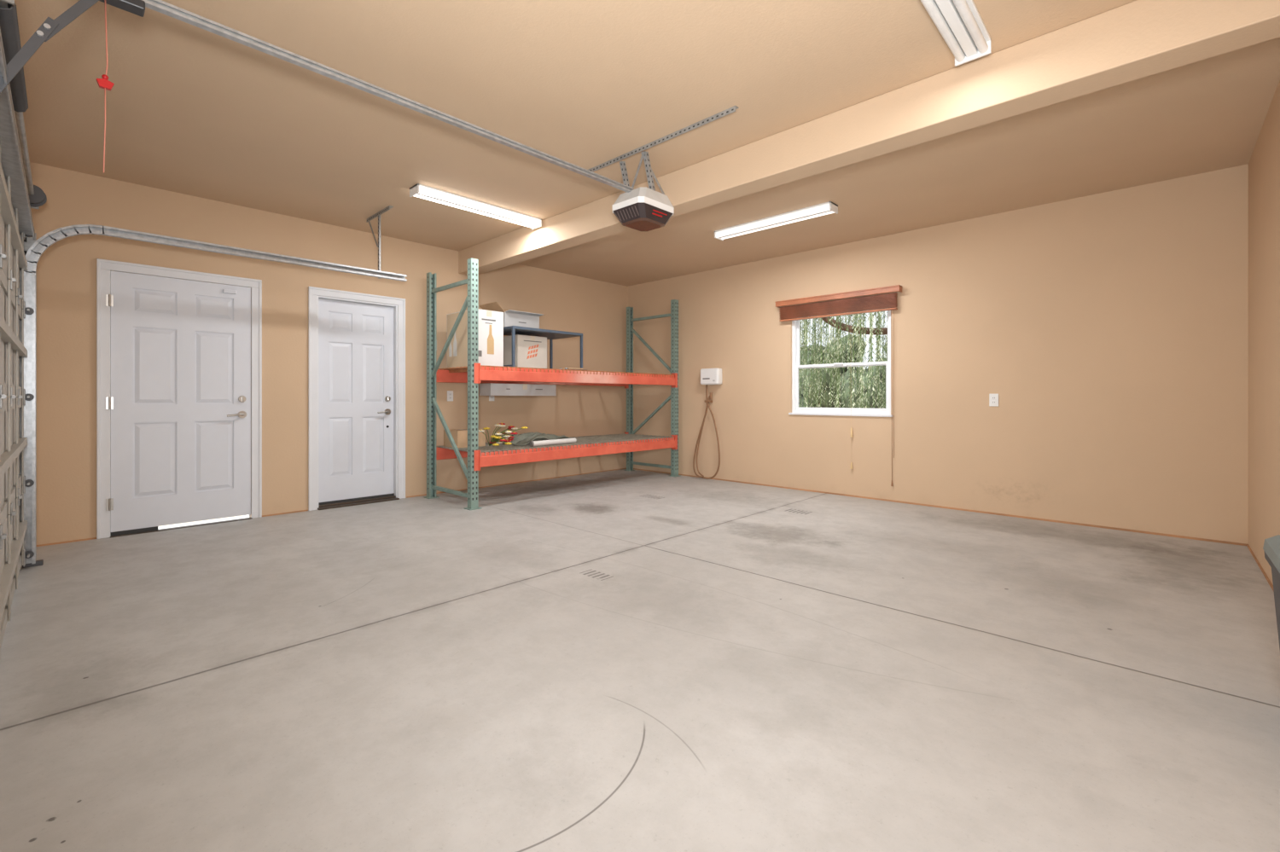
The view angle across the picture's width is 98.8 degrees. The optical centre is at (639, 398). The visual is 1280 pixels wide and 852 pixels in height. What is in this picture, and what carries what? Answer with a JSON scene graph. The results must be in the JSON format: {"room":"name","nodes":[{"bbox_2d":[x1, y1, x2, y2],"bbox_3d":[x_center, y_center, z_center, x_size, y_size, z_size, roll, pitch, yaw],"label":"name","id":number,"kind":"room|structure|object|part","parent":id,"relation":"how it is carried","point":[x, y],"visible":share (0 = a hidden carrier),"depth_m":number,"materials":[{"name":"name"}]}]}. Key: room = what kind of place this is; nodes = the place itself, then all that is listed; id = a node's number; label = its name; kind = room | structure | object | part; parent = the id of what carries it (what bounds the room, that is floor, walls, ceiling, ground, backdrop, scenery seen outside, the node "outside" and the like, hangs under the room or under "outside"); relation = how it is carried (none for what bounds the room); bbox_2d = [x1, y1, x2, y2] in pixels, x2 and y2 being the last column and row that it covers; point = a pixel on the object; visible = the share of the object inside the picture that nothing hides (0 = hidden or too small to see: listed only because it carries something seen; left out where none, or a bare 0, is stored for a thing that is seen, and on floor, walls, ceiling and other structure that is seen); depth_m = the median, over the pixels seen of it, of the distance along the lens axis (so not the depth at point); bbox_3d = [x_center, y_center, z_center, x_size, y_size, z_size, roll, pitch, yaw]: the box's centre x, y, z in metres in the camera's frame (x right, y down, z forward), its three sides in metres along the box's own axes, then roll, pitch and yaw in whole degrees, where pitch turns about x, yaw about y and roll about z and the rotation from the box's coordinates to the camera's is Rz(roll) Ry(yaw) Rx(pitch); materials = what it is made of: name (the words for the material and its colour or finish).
{"room":"garage","nodes":[
{"label":"garage","id":0,"kind":"room"},
{"bbox_2d":[23,162,627,545],"bbox_3d":[-2.328,-0.305,6.080,0.150,2.730,6.350,0,0,44],"label":"wall","id":1,"kind":"structure","parent":0,"point":[66,270],"depth_m":5.01,"materials":[{"name":"beige paint"}]},
{"bbox_2d":[105,270,250,536],"bbox_3d":[-3.725,0.043,4.479,0.101,2.025,0.914,0,0,44],"label":"leaf","id":2,"kind":"object","parent":1,"relation":"attached to","point":[180,349],"depth_m":4.46,"materials":[{"name":"white paint"}]},
{"bbox_3d":[-3.721,-0.035,4.454,0.061,1.780,0.882,0,0,44],"label":"hardware","id":3,"kind":"part","parent":2,"relation":"part of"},
{"bbox_2d":[96,258,261,539],"bbox_3d":[-3.772,0.007,4.542,0.175,2.105,1.040,0,0,44],"label":"door frame","id":4,"kind":"structure","parent":1,"relation":"attached to","point":[103,266],"depth_m":4.18,"materials":[{"name":"white paint"}]},
{"bbox_2d":[36,468,626,546],"bbox_3d":[-2.271,1.054,6.026,0.006,0.012,6.050,0,0,44],"label":"baseboard","id":5,"kind":"structure","parent":1,"relation":"attached to","point":[92,538],"depth_m":5.87,"materials":[{"name":"brown wood"}]},
{"bbox_2d":[318,298,394,505],"bbox_3d":[-2.834,0.036,5.503,0.101,1.978,0.725,0,0,44],"label":"leaf","id":6,"kind":"object","parent":1,"relation":"attached to","point":[356,340],"depth_m":5.49,"materials":[{"name":"white paint"}]},
{"bbox_3d":[-2.644,0.146,5.674,0.061,0.332,0.148,0,0,44],"label":"hardware","id":7,"kind":"part","parent":6,"relation":"part of","materials":[{"name":"silver metal"}]},
{"bbox_2d":[308,286,405,511],"bbox_3d":[-2.840,0.007,5.508,0.155,2.105,0.905,0,0,44],"label":"door frame","id":8,"kind":"structure","parent":1,"relation":"attached to","point":[314,293],"depth_m":5.47,"materials":[{"name":"white paint"}]},
{"bbox_2d":[447,390,453,401],"bbox_3d":[-2.135,-0.020,6.166,0.011,0.116,0.072,0,0,44],"label":"wall outlet","id":9,"kind":"object","parent":1,"relation":"attached to","point":[450,393],"visible":1,"depth_m":6.16,"materials":[{"name":"white plastic"}]},
{"bbox_2d":[488,395,494,401],"bbox_3d":[-1.770,-0.020,6.550,0.011,0.116,0.072,0,0,44],"label":"wall outlet","id":10,"kind":"object","parent":1,"relation":"attached to","point":[491,398],"visible":0.59,"depth_m":6.54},
{"bbox_2d":[0,469,1279,851],"bbox_3d":[-0.007,1.110,3.875,6.552,0.100,6.350,0,0,44],"label":"floor","id":11,"kind":"structure","parent":0,"point":[620,660],"depth_m":2.06,"materials":[{"name":"concrete"}]},
{"bbox_2d":[110,515,252,537],"bbox_3d":[-3.770,1.060,4.540,0.180,0.011,0.900,0,0,44],"label":"threshold","id":12,"kind":"object","parent":11,"relation":"on","point":[240,518],"visible":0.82,"depth_m":4.58,"materials":[{"name":"metal"}]},
{"bbox_2d":[317,495,399,510],"bbox_3d":[-2.831,1.043,5.499,0.180,0.034,0.755,0,0,44],"label":"threshold","id":13,"kind":"object","parent":11,"relation":"on","point":[328,506],"visible":0.83,"depth_m":5.45,"materials":[{"name":"brown metal"}]},
{"bbox_2d":[423,257,680,510],"bbox_3d":[-0.874,-0.133,6.623,0.970,2.385,3.120,0,0,44],"label":"rack","id":14,"kind":"object","parent":11,"relation":"on","point":[475,374],"visible":1,"depth_m":5.86,"materials":[{"name":"metal"}]},
{"bbox_2d":[443,429,485,448],"bbox_3d":[-1.876,0.430,5.865,0.301,0.176,0.320,0,0,44],"label":"cardboard box","id":15,"kind":"object","parent":14,"relation":"on","point":[460,436],"visible":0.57,"depth_m":5.72,"materials":[{"name":"brown cardboard"}]},
{"bbox_2d":[447,308,503,367],"bbox_3d":[-1.740,-0.602,5.769,0.572,0.576,0.332,0,0,44],"label":"cardboard box","id":16,"kind":"object","parent":14,"relation":"on","point":[491,322],"visible":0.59,"depth_m":5.62,"materials":[{"name":"beige cardboard"}]},
{"bbox_2d":[478,423,528,446],"bbox_3d":[-1.427,0.382,5.686,0.429,0.236,0.362,0,0,44],"label":"flower bouquet","id":17,"kind":"object","parent":14,"relation":"on","point":[495,439],"visible":1,"depth_m":5.67,"materials":[{"name":"multicoloured plant"}]},
{"bbox_2d":[479,384,555,395],"bbox_3d":[-1.424,-0.093,6.457,0.242,0.136,0.900,0,0,44],"label":"drawer","id":18,"kind":"object","parent":14,"relation":"on","point":[485,389],"visible":0.99,"depth_m":6.29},
{"bbox_2d":[503,334,546,368],"bbox_3d":[-1.347,-0.507,6.328,0.372,0.386,0.400,0,0,44],"label":"cardboard box","id":19,"kind":"object","parent":14,"relation":"on","point":[531,352],"visible":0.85,"depth_m":6.19,"materials":[{"name":"white cardboard"}]},
{"bbox_2d":[501,431,577,445],"bbox_3d":[-1.184,0.455,6.304,0.509,0.113,0.830,0,0,44],"label":"tarp","id":20,"kind":"object","parent":14,"relation":"on","point":[521,439],"visible":0.77,"depth_m":6.17,"materials":[{"name":"grey fabric"}]},
{"bbox_2d":[503,325,582,368],"bbox_3d":[-1.240,-0.542,6.405,0.620,0.455,0.980,0,0,44],"label":"metal side table","id":21,"kind":"object","parent":14,"relation":"on","point":[511,330],"visible":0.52,"depth_m":6.34,"materials":[{"name":"blue metal"}]},
{"bbox_2d":[479,302,544,328],"bbox_3d":[-1.439,-0.909,6.284,0.483,0.274,0.653,0,0,44],"label":"cardboard box","id":22,"kind":"object","parent":21,"relation":"on","point":[510,317],"visible":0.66,"depth_m":6.14,"materials":[{"name":"white cardboard"}]},
{"bbox_2d":[529,437,576,447],"bbox_3d":[-0.950,0.487,6.039,0.062,0.060,0.656,0,0,38],"label":"roll","id":23,"kind":"object","parent":14,"relation":"on","point":[532,444],"visible":1,"depth_m":5.99,"materials":[{"name":"white paper"}]},
{"bbox_2d":[559,367,583,370],"bbox_3d":[-0.797,-0.331,6.392,0.240,0.032,0.270,0,0,44],"label":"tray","id":24,"kind":"object","parent":14,"relation":"on","point":[573,369],"visible":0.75,"depth_m":6.32,"materials":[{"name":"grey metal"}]},
{"bbox_2d":[1262,535,1279,650],"bbox_3d":[2.096,0.760,1.698,0.180,0.600,0.454,0,0,44],"label":"trash bin","id":25,"kind":"object","parent":11,"relation":"on","point":[1271,545],"visible":1,"depth_m":1.83,"materials":[{"name":"grey plastic"}]},
{"bbox_3d":[2.096,0.495,1.698,0.180,0.070,0.454,0,0,44],"label":"bin lid","id":26,"kind":"part","parent":25,"relation":"part of","materials":[{"name":"grey plastic"}]},
{"bbox_2d":[14,0,1279,286],"bbox_3d":[-0.007,-1.730,3.875,6.552,0.120,6.350,0,0,44],"label":"ceiling","id":27,"kind":"structure","parent":0,"point":[192,110],"depth_m":3.16,"materials":[{"name":"beige paint"}]},
{"bbox_2d":[0,0,738,231],"bbox_3d":[-0.800,-1.220,2.657,1.300,0.900,3.190,0,0,44],"label":"garage door opener","id":28,"kind":"object","parent":27,"relation":"hanging from","point":[641,209],"visible":1,"depth_m":2.56,"materials":[{"name":"metal"}]},
{"bbox_3d":[-1.891,-1.107,1.813,0.060,0.675,0.375,0,0,44],"label":"trolley arm and release","id":29,"kind":"part","parent":28,"relation":"part of","materials":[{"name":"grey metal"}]},
{"bbox_3d":[-1.052,-1.420,2.696,0.050,0.110,2.900,0,0,44],"label":"rail","id":30,"kind":"part","parent":28,"relation":"part of","materials":[{"name":"metal"}]},
{"bbox_2d":[409,183,541,229],"bbox_3d":[-1.374,-1.635,4.739,0.150,0.070,1.180,0,0,44],"label":"fluorescent light","id":31,"kind":"object","parent":27,"relation":"attached to","point":[418,190],"visible":1,"depth_m":4.65,"materials":[{"name":"white plastic"}]},
{"bbox_2d":[714,201,837,240],"bbox_3d":[1.230,-1.635,5.121,1.210,0.070,0.150,0,0,44],"label":"fluorescent light","id":32,"kind":"object","parent":27,"relation":"attached to","point":[826,208],"visible":1,"depth_m":5.04,"materials":[{"name":"white plastic"}]},
{"bbox_2d":[458,0,1279,275],"bbox_3d":[0.262,-1.542,4.158,6.252,0.255,0.190,0,0,44],"label":"ceiling beam","id":33,"kind":"structure","parent":27,"relation":"attached to","point":[1137,39],"depth_m":2.78,"materials":[{"name":"beige paint"}]},
{"bbox_2d":[920,0,991,66],"bbox_3d":[1.161,-1.635,2.159,0.150,0.070,1.210,0,0,44],"label":"fluorescent light","id":34,"kind":"object","parent":27,"relation":"attached to","point":[960,23],"visible":1,"depth_m":2.40,"materials":[{"name":"white metal"}]},
{"bbox_2d":[627,163,1248,544],"bbox_3d":[2.128,-0.305,6.123,6.252,2.730,0.150,0,0,44],"label":"wall","id":35,"kind":"structure","parent":0,"point":[1109,330],"depth_m":4.87,"materials":[{"name":"beige paint"}]},
{"bbox_2d":[692,368,721,479],"bbox_3d":[0.880,0.335,7.123,0.425,1.430,0.119,0,0,44],"label":"charger","id":36,"kind":"object","parent":35,"relation":"attached to","point":[708,376],"visible":1,"depth_m":7.08,"materials":[{"name":"white plastic"}]},
{"bbox_2d":[788,413,893,417],"bbox_3d":[2.167,0.184,5.998,1.160,0.022,0.058,0,0,44],"label":"sill","id":37,"kind":"structure","parent":35,"relation":"attached to","point":[802,414],"depth_m":5.93,"materials":[{"name":"white paint"}]},
{"bbox_2d":[791,310,890,414],"bbox_3d":[2.211,-0.412,6.044,1.120,1.175,0.090,0,0,44],"label":"frame","id":38,"kind":"object","parent":35,"relation":"attached to","point":[794,322],"visible":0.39,"depth_m":6.12,"materials":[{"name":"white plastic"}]},
{"bbox_2d":[795,310,888,411],"bbox_3d":[2.206,-0.412,6.039,1.050,1.105,0.075,0,0,44],"label":"window","id":39,"kind":"structure","parent":35,"relation":"in","point":[797,367],"depth_m":6.07,"materials":[{"name":"white plastic"}]},
{"bbox_2d":[775,285,901,486],"bbox_3d":[2.113,-0.114,5.970,1.380,2.027,0.092,0,0,44],"label":"window blind","id":40,"kind":"object","parent":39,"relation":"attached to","point":[867,304],"visible":1,"depth_m":5.87,"materials":[{"name":"brown wood"}]},
{"bbox_3d":[2.223,-0.652,6.057,1.050,0.625,0.025,0,0,44],"label":"upper sash","id":41,"kind":"part","parent":39,"relation":"part of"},
{"bbox_2d":[633,468,1246,546],"bbox_3d":[2.075,1.052,6.066,6.252,0.016,0.006,0,0,44],"label":"baseboard","id":42,"kind":"structure","parent":35,"relation":"attached to","point":[955,509],"depth_m":4.95,"materials":[{"name":"brown wood"}]},
{"bbox_2d":[989,394,998,407],"bbox_3d":[3.214,0.020,4.981,0.072,0.116,0.011,0,0,44],"label":"wall outlet","id":43,"kind":"object","parent":35,"relation":"attached to","point":[993,398],"visible":1,"depth_m":4.98,"materials":[{"name":"white plastic"}]},
{"bbox_2d":[1248,80,1279,585],"bbox_3d":[2.314,-0.305,1.671,0.150,2.730,6.350,0,0,44],"label":"wall","id":44,"kind":"structure","parent":0,"point":[1264,164],"depth_m":3.31,"materials":[{"name":"beige paint"}]},
{"bbox_2d":[1246,544,1273,590],"bbox_3d":[2.257,1.052,1.724,0.006,0.016,6.050,0,0,44],"label":"baseboard","id":45,"kind":"structure","parent":44,"relation":"attached to","point":[1248,545],"depth_m":3.38,"materials":[{"name":"brown wood"}]},
{"bbox_3d":[-2.142,-0.305,1.628,6.252,2.730,0.150,0,0,44],"label":"wall","id":46,"kind":"structure","parent":0,"visible":0},
{"bbox_2d":[0,29,34,662],"bbox_3d":[-1.994,-0.029,1.661,4.900,2.078,0.098,0,0,44],"label":"garage door","id":47,"kind":"structure","parent":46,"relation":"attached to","point":[3,231],"depth_m":2.48,"materials":[{"name":"white metal"}]},
{"bbox_3d":[-1.981,-0.029,1.675,4.900,2.078,0.060,0,0,44],"label":"stiles and struts","id":48,"kind":"part","parent":47,"relation":"part of","materials":[{"name":"silver metal"}]},
{"bbox_2d":[0,0,46,209],"bbox_3d":[-1.978,-1.270,1.679,5.260,0.240,0.150,0,0,44],"label":"spring","id":49,"kind":"object","parent":46,"relation":"attached to","point":[8,18],"visible":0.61,"depth_m":2.21,"materials":[{"name":"metal"}]},
{"bbox_2d":[16,205,407,568],"bbox_3d":[-3.022,-0.305,4.239,0.520,2.730,2.422,0,0,44],"label":"door track","id":50,"kind":"object","parent":46,"relation":"attached to","point":[33,248],"visible":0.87,"depth_m":3.44,"materials":[{"name":"metal"}]},
{"bbox_2d":[0,232,34,566],"bbox_3d":[-1.978,-0.025,1.679,5.020,2.090,0.044,0,0,44],"label":"hinges and rollers","id":51,"kind":"object","parent":50,"relation":"attached to","point":[27,311],"visible":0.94,"depth_m":2.90,"materials":[{"name":"metal"}]},
{"label":"outside","id":52,"kind":"structure","parent":0,"visible":0},
{"bbox_2d":[158,515,245,527],"bbox_3d":[10.331,1.146,10.875,80.000,0.148,90.000,0,0,44],"label":"ground","id":53,"kind":"structure","parent":52,"point":[241,515],"depth_m":4.78,"materials":[{"name":"grey concrete"}]},
{"bbox_2d":[798,308,887,408],"bbox_3d":[4.113,-1.413,10.360,6.793,5.243,4.795,0,0,44],"label":"willow tree","id":54,"kind":"object","parent":53,"relation":"on","point":[840,327],"visible":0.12,"depth_m":10.26,"materials":[{"name":"green plant"}]},
{"bbox_2d":[798,334,887,408],"bbox_3d":[8.011,-0.716,17.268,22.804,4.356,2.436,0,0,44],"label":"hedge","id":55,"kind":"object","parent":53,"relation":"on","point":[846,394],"visible":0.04,"depth_m":17.75,"materials":[{"name":"green plant"}]}
]}

